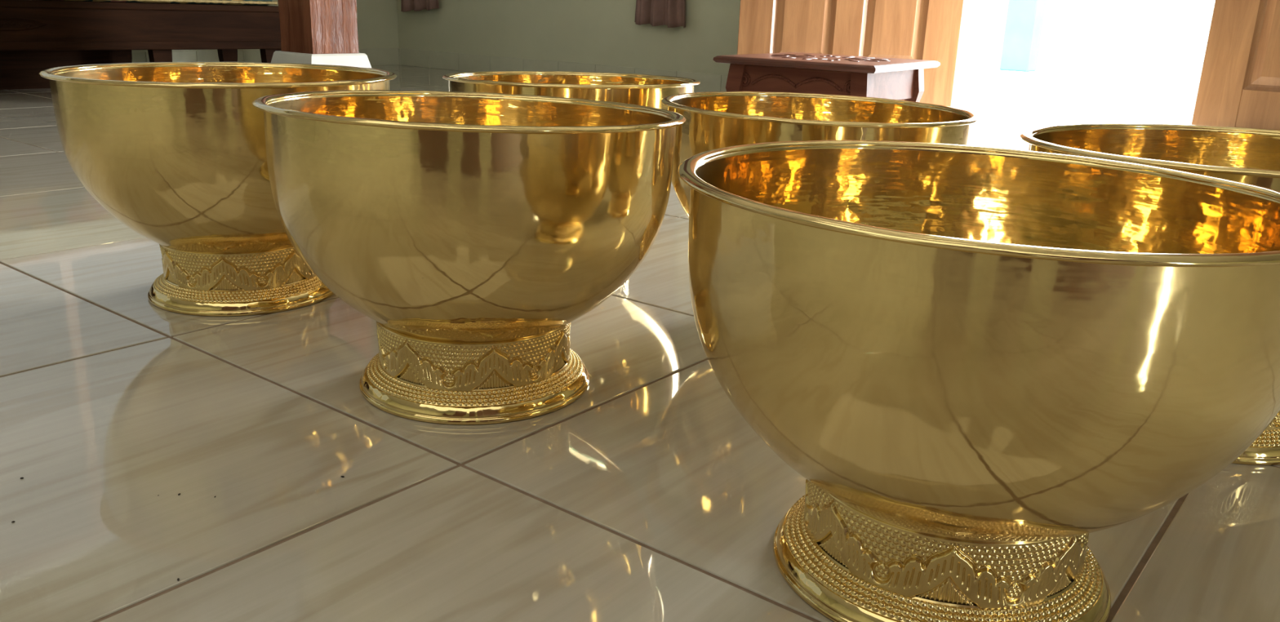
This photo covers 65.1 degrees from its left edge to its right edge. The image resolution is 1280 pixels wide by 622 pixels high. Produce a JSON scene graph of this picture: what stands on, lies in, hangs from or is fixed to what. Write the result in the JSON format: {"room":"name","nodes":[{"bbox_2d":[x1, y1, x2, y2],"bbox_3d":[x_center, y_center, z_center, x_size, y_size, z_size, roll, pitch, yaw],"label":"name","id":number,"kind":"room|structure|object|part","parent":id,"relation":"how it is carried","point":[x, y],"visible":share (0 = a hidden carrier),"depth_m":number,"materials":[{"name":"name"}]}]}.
{"room":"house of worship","nodes":[
{"label":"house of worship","id":0,"kind":"room"},
{"bbox_2d":[131,0,399,52],"bbox_3d":[-4.543,-2.319,3.185,0.150,3.200,9.140,15,21,36],"label":"wall","id":1,"kind":"structure","parent":0,"point":[376,20],"depth_m":6.83,"materials":[{"name":"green paint"}]},
{"bbox_2d":[131,48,399,66],"bbox_3d":[-3.554,-1.157,4.773,0.011,0.114,5.977,15,21,36],"label":"baseboard","id":2,"kind":"structure","parent":1,"relation":"attached to","point":[376,56],"depth_m":6.13,"materials":[{"name":"grey tile"}]},
{"bbox_2d":[0,65,1279,621],"bbox_3d":[-0.543,0.303,0.712,10.400,0.100,9.290,15,21,36],"label":"floor","id":3,"kind":"structure","parent":0,"point":[647,496],"depth_m":1.02,"materials":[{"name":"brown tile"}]},
{"bbox_2d":[0,0,281,89],"bbox_3d":[-3.080,-1.137,4.282,0.632,0.394,3.010,18,23,42],"label":"daybed","id":4,"kind":"object","parent":3,"relation":"on","point":[36,36],"visible":0.68,"depth_m":4.61,"materials":[{"name":"brown wood"}]},
{"bbox_3d":[-2.772,-1.182,4.131,0.012,0.060,0.600,18,23,42],"label":"carved panel","id":5,"kind":"part","parent":4,"relation":"part of","materials":[{"name":"brown wood"}]},
{"bbox_3d":[-2.635,-1.268,5.101,0.060,0.196,0.090,18,23,42],"label":"leg","id":6,"kind":"part","parent":4,"relation":"part of","materials":[{"name":"brown wood"}]},
{"bbox_3d":[-2.871,-1.246,4.040,0.062,0.030,3.010,18,23,42],"label":"moulding","id":7,"kind":"part","parent":4,"relation":"part of","materials":[{"name":"brown wood"}]},
{"bbox_3d":[-2.874,-1.079,4.088,0.050,0.038,3.008,18,23,42],"label":"moulding","id":8,"kind":"part","parent":4,"relation":"part of","materials":[{"name":"brown wood"}]},
{"bbox_3d":[-2.272,-1.152,4.762,0.060,0.196,0.090,18,23,42],"label":"leg","id":9,"kind":"part","parent":4,"relation":"part of","materials":[{"name":"brown wood"}]},
{"bbox_2d":[47,0,277,5],"bbox_3d":[-3.054,-1.423,4.200,0.588,0.200,2.930,18,23,42],"label":"cushion","id":10,"kind":"object","parent":4,"relation":"on","point":[253,2],"visible":1,"depth_m":4.79,"materials":[{"name":"gold fabric"}]},
{"bbox_3d":[-2.250,-1.371,5.479,0.060,0.196,0.090,18,23,42],"label":"leg","id":11,"kind":"part","parent":4,"relation":"part of","materials":[{"name":"brown wood"}]},
{"bbox_3d":[-1.886,-1.255,5.141,0.060,0.196,0.090,18,23,42],"label":"leg","id":12,"kind":"part","parent":4,"relation":"part of","materials":[{"name":"brown wood"}]},
{"bbox_2d":[11,475,344,581],"bbox_3d":[-0.467,0.174,0.968,0.278,0.002,0.211,9,18,21],"label":"crumbs","id":13,"kind":"object","parent":3,"relation":"on","point":[178,579],"visible":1,"depth_m":0.96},
{"bbox_2d":[39,62,396,316],"bbox_3d":[-0.634,-0.201,1.581,0.500,0.350,0.500,0,17,-5],"label":"brass bowl","id":14,"kind":"object","parent":3,"relation":"on","point":[175,152],"visible":0.71,"depth_m":1.39,"materials":[{"name":"gold metal"}]},
{"bbox_2d":[271,0,372,68],"bbox_3d":[-1.330,-2.431,3.913,0.412,3.200,0.412,15,21,36],"label":"wooden post","id":15,"kind":"object","parent":3,"relation":"on","point":[313,32],"visible":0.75,"depth_m":4.21,"materials":[{"name":"brown wood"}]},
{"bbox_2d":[252,89,685,425],"bbox_3d":[-0.199,-0.082,1.235,0.496,0.353,0.496,-12,22,-39],"label":"brass bowl","id":16,"kind":"object","parent":3,"relation":"on","point":[473,229],"visible":1,"depth_m":1.05,"materials":[{"name":"gold metal"}]},
{"bbox_2d":[442,71,700,110],"bbox_3d":[-0.131,-0.280,1.918,0.476,0.336,0.477,-14,24,-43],"label":"brass bowl","id":17,"kind":"object","parent":3,"relation":"on","point":[644,90],"visible":0.1,"depth_m":1.73,"materials":[{"name":"gold metal"}]},
{"bbox_2d":[661,91,980,217],"bbox_3d":[0.263,-0.156,1.567,0.472,0.330,0.472,5,17,9],"label":"brass bowl","id":18,"kind":"object","parent":3,"relation":"on","point":[714,120],"visible":0.15,"depth_m":1.45,"materials":[{"name":"gold metal"}]},
{"bbox_2d":[713,52,940,102],"bbox_3d":[0.675,-0.763,3.637,0.600,0.306,0.624,13,20,32],"label":"table","id":19,"kind":"object","parent":3,"relation":"on","point":[892,78],"visible":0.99,"depth_m":3.43,"materials":[{"name":"brown wood"}]},
{"bbox_3d":[0.346,-0.739,3.572,0.065,0.277,0.065,13,20,32],"label":"leg","id":20,"kind":"part","parent":19,"relation":"part of","materials":[{"name":"brown wood"}]},
{"bbox_3d":[0.727,-0.650,3.324,0.065,0.277,0.065,13,20,32],"label":"leg","id":21,"kind":"part","parent":19,"relation":"part of","materials":[{"name":"brown wood"}]},
{"bbox_3d":[1.003,-0.759,3.711,0.065,0.277,0.065,13,20,32],"label":"leg","id":22,"kind":"part","parent":19,"relation":"part of","materials":[{"name":"brown wood"}]},
{"bbox_2d":[677,140,1279,621],"bbox_3d":[0.270,0.060,0.840,0.491,0.345,0.491,4,17,5],"label":"brass bowl","id":23,"kind":"object","parent":3,"relation":"on","point":[975,364],"visible":1,"depth_m":0.66,"materials":[{"name":"gold metal"}]},
{"bbox_2d":[1020,123,1279,465],"bbox_3d":[0.686,-0.033,1.196,0.482,0.339,0.482,-8,19,-28],"label":"brass bowl","id":24,"kind":"object","parent":3,"relation":"on","point":[1251,156],"visible":0.09,"depth_m":1.34,"materials":[{"name":"gold metal"}]},
{"bbox_2d":[396,0,977,109],"bbox_3d":[2.356,-2.231,3.675,10.400,3.200,0.150,15,21,36],"label":"wall","id":25,"kind":"structure","parent":0,"point":[593,32],"depth_m":5.93,"materials":[{"name":"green paint"}]},
{"bbox_2d":[400,0,439,12],"bbox_3d":[-1.460,-2.926,6.468,0.402,1.920,0.069,14,21,34],"label":"curtain","id":26,"kind":"object","parent":25,"relation":"hanging from","point":[406,5],"visible":1,"depth_m":6.72,"materials":[{"name":"brown fabric"}]},
{"bbox_2d":[398,48,728,92],"bbox_3d":[-0.158,-1.379,5.880,3.928,0.114,0.011,15,21,36],"label":"baseboard","id":27,"kind":"structure","parent":25,"relation":"attached to","point":[408,57],"depth_m":6.33,"materials":[{"name":"grey tile"}]},
{"bbox_2d":[634,0,685,27],"bbox_3d":[0.129,-2.497,5.272,0.374,1.934,0.074,15,21,36],"label":"curtain","id":28,"kind":"object","parent":25,"relation":"hanging from","point":[671,13],"visible":1,"depth_m":5.51,"materials":[{"name":"brown fabric"}]},
{"bbox_2d":[737,0,964,106],"bbox_3d":[0.988,-1.957,4.464,1.008,2.100,0.040,4,17,8],"label":"door","id":29,"kind":"structure","parent":25,"relation":"in","point":[913,29],"depth_m":4.64,"materials":[{"name":"brown wood"}]},
{"bbox_3d":[0.770,-1.558,4.616,0.286,0.806,0.032,4,17,8],"label":"panel","id":30,"kind":"part","parent":29,"relation":"part of","materials":[{"name":"brown wood"}]},
{"bbox_3d":[1.177,-1.527,4.561,0.286,0.806,0.032,4,17,8],"label":"panel","id":31,"kind":"part","parent":29,"relation":"part of","materials":[{"name":"brown wood"}]},
{"bbox_2d":[1191,0,1279,129],"bbox_3d":[2.658,-1.594,3.466,1.008,2.100,0.040,15,21,36],"label":"door","id":32,"kind":"structure","parent":25,"relation":"in","point":[1239,85],"depth_m":3.89,"materials":[{"name":"brown wood"}]},
{"bbox_3d":[2.466,-0.735,3.863,0.286,0.214,0.039,15,21,36],"label":"rail","id":33,"kind":"part","parent":32,"relation":"part of","materials":[{"name":"brown wood"}]},
{"bbox_3d":[2.481,-1.222,3.712,0.286,0.806,0.032,15,21,36],"label":"panel","id":34,"kind":"part","parent":32,"relation":"part of","materials":[{"name":"brown wood"}]},
{"label":"outside","id":35,"kind":"structure","parent":0,"visible":0},
{"bbox_2d":[963,48,1203,124],"bbox_3d":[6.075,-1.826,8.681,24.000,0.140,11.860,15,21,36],"label":"ground","id":36,"kind":"structure","parent":35,"point":[1073,89],"depth_m":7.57,"materials":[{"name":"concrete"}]},
{"bbox_2d":[991,0,1046,88],"bbox_3d":[3.032,-3.173,7.543,0.300,2.900,0.300,15,21,36],"label":"porch post","id":37,"kind":"object","parent":36,"relation":"on","point":[1024,18],"visible":1,"depth_m":7.79,"materials":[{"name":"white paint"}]}
]}

